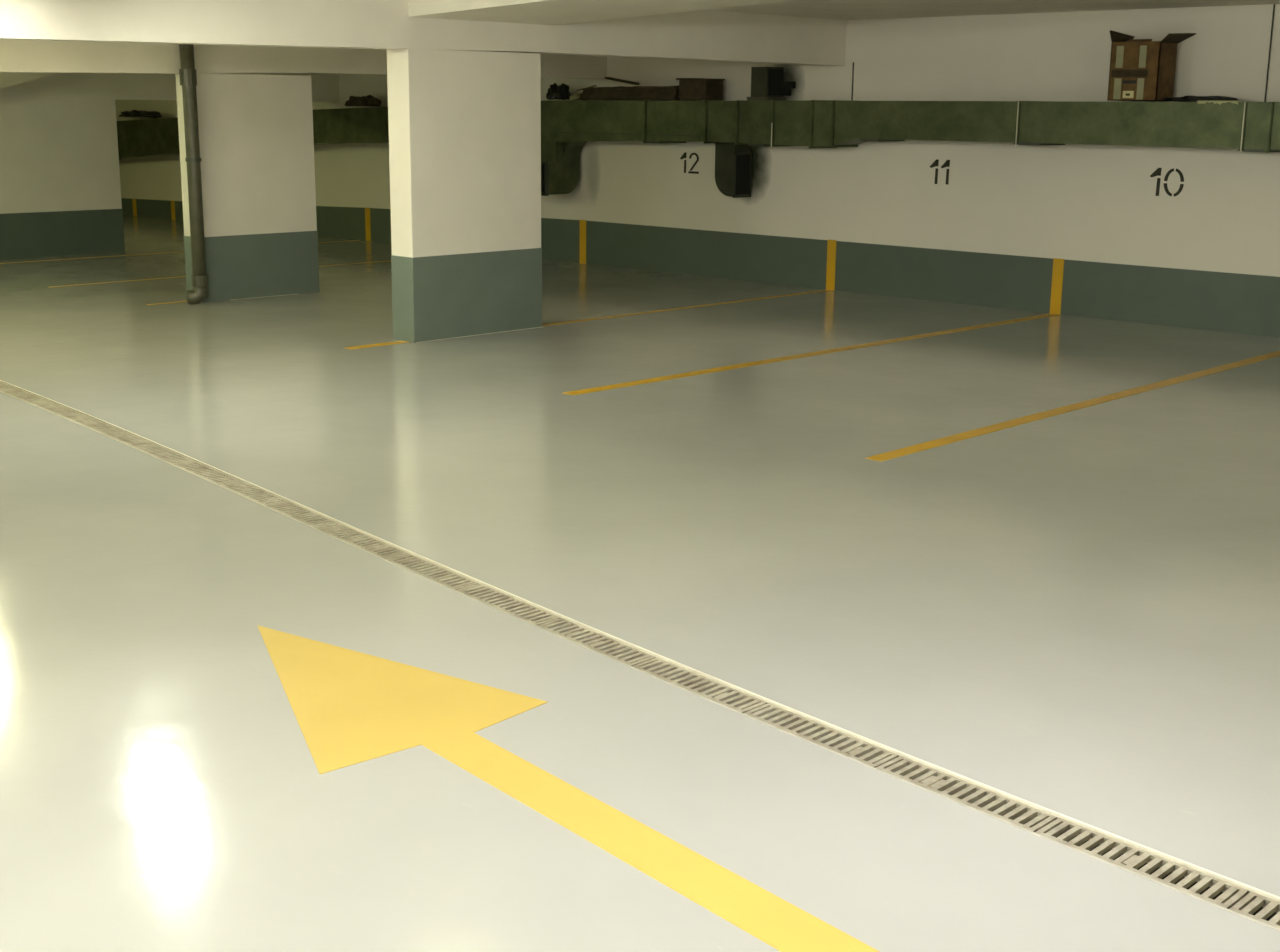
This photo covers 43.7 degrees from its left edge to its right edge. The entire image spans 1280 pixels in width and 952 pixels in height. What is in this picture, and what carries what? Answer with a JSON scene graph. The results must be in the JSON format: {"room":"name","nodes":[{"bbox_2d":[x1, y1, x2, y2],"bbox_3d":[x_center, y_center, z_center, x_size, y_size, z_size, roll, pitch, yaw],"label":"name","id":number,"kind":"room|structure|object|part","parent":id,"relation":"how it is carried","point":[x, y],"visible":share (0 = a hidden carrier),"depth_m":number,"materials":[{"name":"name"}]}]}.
{"room":"parking garage","nodes":[
{"label":"parking garage","id":0,"kind":"room"},
{"bbox_2d":[0,73,121,213],"bbox_3d":[-11.249,-2.587,12.760,0.250,2.440,15.200,13,18,42],"label":"wall","id":1,"kind":"structure","parent":0,"point":[59,139],"depth_m":17.54,"materials":[{"name":"white paint"}]},
{"bbox_2d":[0,72,53,88],"bbox_3d":[-7.061,-4.092,16.437,0.350,1.090,2.250,13,18,42],"label":"ceiling","id":2,"kind":"structure","parent":1,"relation":"attached to","point":[7,79],"depth_m":16.72,"materials":[{"name":"paint"}]},
{"bbox_2d":[0,209,124,259],"bbox_3d":[-11.257,-1.638,12.982,0.258,0.490,15.204,13,18,42],"label":"baseboard","id":3,"kind":"structure","parent":1,"relation":"attached to","point":[81,232],"depth_m":17.72,"materials":[{"name":"grey paint"}]},
{"bbox_2d":[113,73,338,101],"bbox_3d":[-4.920,-4.883,18.984,0.250,0.820,3.050,13,18,42],"label":"beam","id":4,"kind":"structure","parent":1,"relation":"attached to","point":[127,86],"depth_m":18.30,"materials":[{"name":"white paint"}]},
{"bbox_2d":[0,215,1279,951],"bbox_3d":[-5.426,-0.553,9.652,29.000,0.001,18.250,13,18,42],"label":"floor","id":5,"kind":"structure","parent":0,"point":[1075,614],"depth_m":5.59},
{"bbox_2d":[146,301,186,304],"bbox_3d":[-4.055,-1.492,13.746,0.050,0.002,0.410,13,18,42],"label":"parking line","id":6,"kind":"object","parent":5,"relation":"on","point":[177,301],"visible":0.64,"depth_m":13.75,"materials":[{"name":"yellow paint"}]},
{"bbox_2d":[0,240,359,263],"bbox_3d":[-5.376,-2.559,18.281,0.040,0.002,5.300,13,18,42],"label":"parking line","id":7,"kind":"object","parent":5,"relation":"on","point":[352,240],"visible":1,"depth_m":17.74,"materials":[{"name":"yellow paint"}]},
{"bbox_2d":[179,44,207,303],"bbox_3d":[-3.763,-2.665,13.386,0.167,2.455,0.152,0,13,-1],"label":"drain pipe","id":8,"kind":"object","parent":5,"relation":"on","point":[187,73],"visible":0.98,"depth_m":13.38,"materials":[{"name":"grey metal"}]},
{"bbox_2d":[179,69,196,85],"bbox_3d":[-3.744,-3.303,13.230,0.139,0.130,0.139,13,18,42],"label":"socket","id":9,"kind":"object","parent":8,"relation":"attached to","point":[188,77],"depth_m":13.18,"materials":[{"name":"grey metal"}]},
{"bbox_2d":[191,275,207,285],"bbox_3d":[-3.758,-1.670,13.627,0.135,0.090,0.135,13,18,42],"label":"socket","id":10,"kind":"object","parent":8,"relation":"attached to","point":[197,280],"depth_m":13.57,"materials":[{"name":"grey metal"}]},
{"bbox_2d":[51,260,390,286],"bbox_3d":[-3.645,-2.166,16.666,0.050,0.002,5.300,13,18,42],"label":"parking line","id":11,"kind":"object","parent":5,"relation":"on","point":[390,260],"visible":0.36,"depth_m":15.50,"materials":[{"name":"yellow paint"}]},
{"bbox_2d":[175,73,319,301],"bbox_3d":[-3.439,-2.551,14.084,0.252,1.925,1.216,13,18,42],"label":"column","id":12,"kind":"structure","parent":5,"relation":"on","point":[256,138],"depth_m":13.98,"materials":[{"name":"white paint"}]},
{"bbox_2d":[233,294,293,299],"bbox_3d":[-3.341,-1.595,14.221,0.014,0.003,0.700,13,18,42],"label":"joint","id":13,"kind":"object","parent":5,"relation":"on","point":[288,294],"visible":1,"depth_m":14.21,"materials":[{"name":"grey"}]},
{"bbox_2d":[345,341,407,348],"bbox_3d":[-1.889,-0.942,11.476,0.090,0.002,0.520,13,18,42],"label":"parking line","id":14,"kind":"object","parent":5,"relation":"on","point":[395,342],"visible":1,"depth_m":11.45,"materials":[{"name":"yellow paint"}]},
{"bbox_2d":[387,49,541,342],"bbox_3d":[-1.282,-2.096,11.900,0.252,2.070,1.266,13,18,42],"label":"column","id":15,"kind":"structure","parent":5,"relation":"on","point":[465,126],"depth_m":11.72,"materials":[{"name":"white paint"}]},
{"bbox_2d":[416,327,540,342],"bbox_3d":[-1.189,-1.069,12.051,0.012,0.003,1.260,13,18,42],"label":"joint","id":16,"kind":"object","parent":5,"relation":"on","point":[535,327],"visible":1,"depth_m":11.99,"materials":[{"name":"grey"}]},
{"bbox_2d":[257,625,879,951],"bbox_3d":[-0.146,0.808,4.022,3.460,0.002,0.770,13,18,42],"label":"direction arrow","id":17,"kind":"object","parent":5,"relation":"on","point":[350,707],"visible":1,"depth_m":4.32,"materials":[{"name":"yellow paint"}]},
{"bbox_2d":[0,380,1279,931],"bbox_3d":[-2.150,0.001,7.668,0.359,0.124,20.524,-10,17,-39],"label":"channel","id":18,"kind":"object","parent":5,"relation":"in","point":[1058,815],"depth_m":4.59,"materials":[{"name":"grey metal"}]},
{"bbox_3d":[-3.954,-0.557,9.772,0.117,0.014,0.510,-10,17,-39],"label":"drain grate","id":19,"kind":"part","parent":18,"relation":"part of","materials":[{"name":"grey metal"}]},
{"bbox_3d":[-3.631,-0.466,9.398,0.117,0.014,0.509,-10,17,-39],"label":"drain grate","id":20,"kind":"part","parent":18,"relation":"part of","materials":[{"name":"grey metal"}]},
{"bbox_3d":[-3.307,-0.376,9.024,0.117,0.014,0.510,-10,17,-39],"label":"drain grate","id":21,"kind":"part","parent":18,"relation":"part of","materials":[{"name":"grey metal"}]},
{"bbox_3d":[-2.987,-0.285,8.646,0.117,0.014,0.512,-10,17,-38],"label":"drain grate","id":22,"kind":"part","parent":18,"relation":"part of","materials":[{"name":"grey metal"}]},
{"bbox_3d":[-2.669,-0.194,8.266,0.117,0.014,0.513,-10,17,-38],"label":"drain grate","id":23,"kind":"part","parent":18,"relation":"part of","materials":[{"name":"grey metal"}]},
{"bbox_3d":[-2.353,-0.102,7.884,0.117,0.014,0.514,-10,17,-38],"label":"drain grate","id":24,"kind":"part","parent":18,"relation":"part of","materials":[{"name":"grey metal"}]},
{"bbox_3d":[-2.039,-0.009,7.500,0.117,0.014,0.514,-10,17,-37],"label":"drain grate","id":25,"kind":"part","parent":18,"relation":"part of","materials":[{"name":"grey metal"}]},
{"bbox_3d":[-1.726,0.083,7.116,0.117,0.014,0.515,-10,17,-37],"label":"drain grate","id":26,"kind":"part","parent":18,"relation":"part of","materials":[{"name":"grey metal"}]},
{"bbox_3d":[-1.412,0.176,6.731,0.117,0.014,0.514,-10,17,-37],"label":"drain grate","id":27,"kind":"part","parent":18,"relation":"part of","materials":[{"name":"grey metal"}]},
{"bbox_3d":[-1.098,0.268,6.347,0.117,0.014,0.514,-10,17,-37],"label":"drain grate","id":28,"kind":"part","parent":18,"relation":"part of","materials":[{"name":"grey metal"}]},
{"bbox_3d":[-0.784,0.361,5.964,0.117,0.014,0.514,-10,17,-38],"label":"drain grate","id":29,"kind":"part","parent":18,"relation":"part of","materials":[{"name":"grey metal"}]},
{"bbox_3d":[-0.468,0.453,5.582,0.117,0.014,0.513,-10,17,-38],"label":"drain grate","id":30,"kind":"part","parent":18,"relation":"part of","materials":[{"name":"grey metal"}]},
{"bbox_3d":[-0.149,0.544,5.203,0.117,0.014,0.511,-10,17,-38],"label":"drain grate","id":31,"kind":"part","parent":18,"relation":"part of","materials":[{"name":"grey metal"}]},
{"bbox_3d":[0.172,0.635,4.826,0.117,0.014,0.510,-10,17,-39],"label":"drain grate","id":32,"kind":"part","parent":18,"relation":"part of","materials":[{"name":"grey metal"}]},
{"bbox_3d":[0.497,0.725,4.453,0.117,0.014,0.508,-10,17,-39],"label":"drain grate","id":33,"kind":"part","parent":18,"relation":"part of","materials":[{"name":"metal"}]},
{"bbox_3d":[0.825,0.814,4.084,0.118,0.014,0.506,-11,17,-40],"label":"drain grate","id":34,"kind":"part","parent":18,"relation":"part of","materials":[{"name":"metal"}]},
{"bbox_3d":[1.158,0.902,3.719,0.118,0.014,0.504,-11,17,-41],"label":"drain grate","id":35,"kind":"part","parent":18,"relation":"part of","materials":[{"name":"metal"}]},
{"bbox_3d":[1.495,0.989,3.359,0.118,0.014,0.502,-11,18,-41],"label":"drain grate","id":36,"kind":"part","parent":18,"relation":"part of","materials":[{"name":"metal"}]},
{"bbox_2d":[542,290,830,325],"bbox_3d":[0.515,-1.479,13.892,0.060,0.002,3.740,13,18,42],"label":"parking line","id":37,"kind":"object","parent":5,"relation":"on","point":[820,290],"visible":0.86,"depth_m":13.70,"materials":[{"name":"yellow paint"}]},
{"bbox_2d":[563,313,1060,394],"bbox_3d":[1.553,-0.936,11.600,0.100,0.002,5.701,13,18,43],"label":"parking line","id":38,"kind":"object","parent":5,"relation":"on","point":[583,391],"visible":1,"depth_m":11.09,"materials":[{"name":"yellow paint"}]},
{"bbox_2d":[866,351,1279,460],"bbox_3d":[3.156,-0.547,9.996,0.100,0.002,5.862,12,18,42],"label":"parking line","id":39,"kind":"object","parent":5,"relation":"on","point":[1007,424],"visible":1,"depth_m":9.21,"materials":[{"name":"yellow paint"}]},
{"bbox_2d":[115,4,1279,276],"bbox_3d":[0.976,-3.264,15.853,29.000,2.600,0.200,13,18,42],"label":"wall","id":40,"kind":"structure","parent":0,"point":[1079,202],"depth_m":13.93,"materials":[{"name":"white paint"}]},
{"bbox_2d":[132,199,136,215],"bbox_3d":[-7.578,-4.025,23.945,0.100,0.250,0.005,13,18,42],"label":"wall stripe","id":41,"kind":"object","parent":40,"relation":"attached to","point":[133,200],"depth_m":23.94,"materials":[{"name":"yellow paint"}]},
{"bbox_2d":[171,201,175,219],"bbox_3d":[-6.784,-3.860,23.202,0.100,0.280,0.005,13,18,42],"label":"wall stripe","id":42,"kind":"object","parent":40,"relation":"attached to","point":[172,202],"depth_m":23.20,"materials":[{"name":"yellow paint"}]},
{"bbox_2d":[0,39,606,78],"bbox_3d":[-6.757,-3.003,10.416,0.250,0.640,18.250,13,18,42],"label":"beam","id":43,"kind":"structure","parent":40,"relation":"attached to","point":[34,56],"depth_m":13.48,"materials":[{"name":"white paint"}]},
{"bbox_2d":[365,208,370,240],"bbox_3d":[-3.415,-3.156,20.045,0.100,0.405,0.005,13,18,42],"label":"wall stripe","id":44,"kind":"object","parent":40,"relation":"attached to","point":[367,210],"depth_m":20.04,"materials":[{"name":"yellow paint"}]},
{"bbox_2d":[0,0,846,65],"bbox_3d":[-4.520,-2.568,8.312,0.250,0.490,18.250,13,18,42],"label":"beam","id":45,"kind":"structure","parent":40,"relation":"attached to","point":[704,35],"depth_m":11.03,"materials":[{"name":"white paint"}]},
{"bbox_2d":[580,220,585,263],"bbox_3d":[-0.624,-2.556,17.432,0.100,0.475,0.005,13,18,42],"label":"wall stripe","id":46,"kind":"object","parent":40,"relation":"attached to","point":[582,222],"depth_m":17.43,"materials":[{"name":"yellow paint"}]},
{"bbox_2d":[680,152,698,173],"bbox_3d":[0.500,-3.175,16.196,0.260,0.207,0.004,13,18,42],"label":"bay number","id":47,"kind":"object","parent":40,"relation":"attached to","point":[683,156],"visible":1,"depth_m":16.19,"materials":[{"name":"black paint"}]},
{"bbox_2d":[116,67,1279,197],"bbox_3d":[0.712,-3.088,15.614,28.800,1.760,0.558,13,18,42],"label":"ventilation duct","id":48,"kind":"object","parent":40,"relation":"attached to","point":[766,118],"visible":0.84,"depth_m":14.63,"materials":[{"name":"green metal"}]},
{"bbox_2d":[119,110,160,117],"bbox_3d":[-7.216,-5.216,22.977,1.232,0.106,0.325,13,18,42],"label":"plastic bag","id":49,"kind":"object","parent":48,"relation":"on","point":[133,113],"visible":1,"depth_m":22.77,"materials":[{"name":"black plastic"}]},
{"bbox_2d":[345,95,380,106],"bbox_3d":[-3.337,-4.540,19.310,0.733,0.139,0.327,13,18,42],"label":"plastic bag","id":50,"kind":"object","parent":48,"relation":"on","point":[369,100],"visible":1,"depth_m":19.17,"materials":[{"name":"plastic"}]},
{"bbox_2d":[546,83,570,99],"bbox_3d":[-0.864,-4.089,16.977,0.283,0.179,0.268,13,18,42],"label":"plastic bag","id":51,"kind":"object","parent":48,"relation":"on","point":[561,92],"visible":1,"depth_m":16.91,"materials":[{"name":"black plastic"}]},
{"bbox_2d":[541,142,579,195],"bbox_3d":[-0.983,-3.333,17.205,0.452,0.585,0.528,13,18,42],"label":"outlet","id":52,"kind":"object","parent":48,"relation":"attached to","point":[560,161],"depth_m":17.05,"materials":[{"name":"green metal"}]},
{"bbox_2d":[569,93,588,99],"bbox_3d":[-0.640,-4.006,16.846,0.193,0.080,0.219,13,18,42],"label":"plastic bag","id":53,"kind":"object","parent":48,"relation":"on","point":[575,96],"visible":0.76,"depth_m":16.79,"materials":[{"name":"beige plastic"}]},
{"bbox_2d":[576,77,678,99],"bbox_3d":[-0.075,-3.949,16.262,1.431,0.225,0.275,13,18,42],"label":"cardboard box","id":54,"kind":"object","parent":48,"relation":"on","point":[592,92],"depth_m":16.15,"materials":[{"name":"brown cardboard"}]},
{"bbox_3d":[-0.183,-4.034,16.303,0.430,0.080,0.070,13,18,42],"label":"wooden slat","id":55,"kind":"part","parent":54,"relation":"part of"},
{"bbox_2d":[676,78,724,99],"bbox_3d":[0.591,-3.790,15.632,0.390,0.213,0.280,13,18,42],"label":"cardboard box","id":56,"kind":"object","parent":48,"relation":"on","point":[689,88],"visible":1,"depth_m":15.52,"materials":[{"name":"brown cardboard"}]},
{"bbox_3d":[0.591,-3.880,15.611,0.390,0.028,0.280,13,18,42],"label":"lid","id":57,"kind":"part","parent":56,"relation":"part of","materials":[{"name":"cardboard"}]},
{"bbox_2d":[715,142,751,197],"bbox_3d":[0.909,-2.993,15.609,0.262,0.518,0.256,13,18,42],"label":"outlet","id":58,"kind":"object","parent":48,"relation":"attached to","point":[733,163],"depth_m":15.52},
{"bbox_2d":[1107,30,1195,100],"bbox_3d":[3.975,-3.198,12.446,0.585,0.536,0.284,13,18,42],"label":"cardboard box","id":59,"kind":"object","parent":48,"relation":"on","point":[1140,69],"visible":0.99,"depth_m":12.38,"materials":[{"name":"brown cardboard"}]},
{"bbox_2d":[1164,96,1238,101],"bbox_3d":[4.292,-2.878,12.177,0.616,0.045,0.268,13,18,42],"label":"plastic bag","id":60,"kind":"object","parent":48,"relation":"on","point":[1185,98],"visible":0.8,"depth_m":12.09,"materials":[{"name":"black plastic"}]},
{"bbox_2d":[1197,100,1237,104],"bbox_3d":[4.333,-2.796,11.957,0.320,0.030,0.043,13,18,42],"label":"plastic film","id":61,"kind":"object","parent":48,"relation":"on","point":[1199,101],"visible":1,"depth_m":11.94,"materials":[{"name":"plastic"}]},
{"bbox_2d":[121,198,1279,337],"bbox_3d":[0.894,-2.211,16.023,29.000,0.470,0.004,13,18,42],"label":"baseboard","id":62,"kind":"structure","parent":40,"relation":"attached to","point":[1248,304],"depth_m":14.52,"materials":[{"name":"grey paint"}]},
{"bbox_2d":[782,81,795,95],"bbox_3d":[1.414,-3.675,15.146,0.110,0.130,0.060,13,18,42],"label":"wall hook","id":63,"kind":"object","parent":40,"relation":"attached to","point":[789,85],"visible":1,"depth_m":15.13,"materials":[{"name":"black metal"}]},
{"bbox_2d":[826,240,835,290],"bbox_3d":[1.815,-2.003,15.157,0.100,0.475,0.005,13,18,42],"label":"wall stripe","id":64,"kind":"object","parent":40,"relation":"attached to","point":[831,246],"depth_m":15.15,"materials":[{"name":"yellow paint"}]},
{"bbox_2d":[851,62,853,99],"bbox_3d":[1.953,-3.623,14.659,0.012,0.340,0.012,-5,14,-23],"label":"conduit","id":65,"kind":"object","parent":40,"relation":"attached to","point":[853,62],"visible":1,"depth_m":14.65,"materials":[{"name":"grey metal"}]},
{"bbox_2d":[930,159,949,184],"bbox_3d":[2.658,-2.701,14.180,0.208,0.215,0.004,13,18,42],"label":"bay number","id":66,"kind":"object","parent":40,"relation":"attached to","point":[936,162],"visible":1,"depth_m":14.16,"materials":[{"name":"black paint"}]},
{"bbox_2d":[1050,258,1063,313],"bbox_3d":[3.538,-1.609,13.550,0.100,0.470,0.005,13,18,42],"label":"wall stripe","id":67,"kind":"object","parent":40,"relation":"attached to","point":[1058,264],"depth_m":13.55,"materials":[{"name":"yellow paint"}]},
{"bbox_2d":[1150,168,1183,195],"bbox_3d":[4.201,-2.344,12.741,0.293,0.222,0.004,13,18,42],"label":"bay number","id":68,"kind":"object","parent":40,"relation":"attached to","point":[1157,172],"visible":1,"depth_m":12.74,"materials":[{"name":"black paint"}]},
{"bbox_2d":[1264,4,1274,101],"bbox_3d":[4.739,-3.176,12.018,0.012,0.720,0.012,-5,14,-23],"label":"conduit","id":69,"kind":"object","parent":40,"relation":"attached to","point":[1273,4],"visible":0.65,"depth_m":12.01,"materials":[{"name":"grey metal"}]},
{"bbox_2d":[708,0,1279,19],"bbox_3d":[-5.332,-3.072,9.140,29.000,0.260,18.450,13,18,42],"label":"ceiling","id":70,"kind":"structure","parent":0,"point":[824,9],"depth_m":12.56,"materials":[{"name":"paint"}]},
{"bbox_2d":[408,0,796,24],"bbox_3d":[0.870,-2.981,9.687,5.560,0.280,1.380,13,18,42],"label":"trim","id":71,"kind":"structure","parent":70,"relation":"attached to","point":[543,12],"depth_m":10.82,"materials":[{"name":"paint"}]}
]}

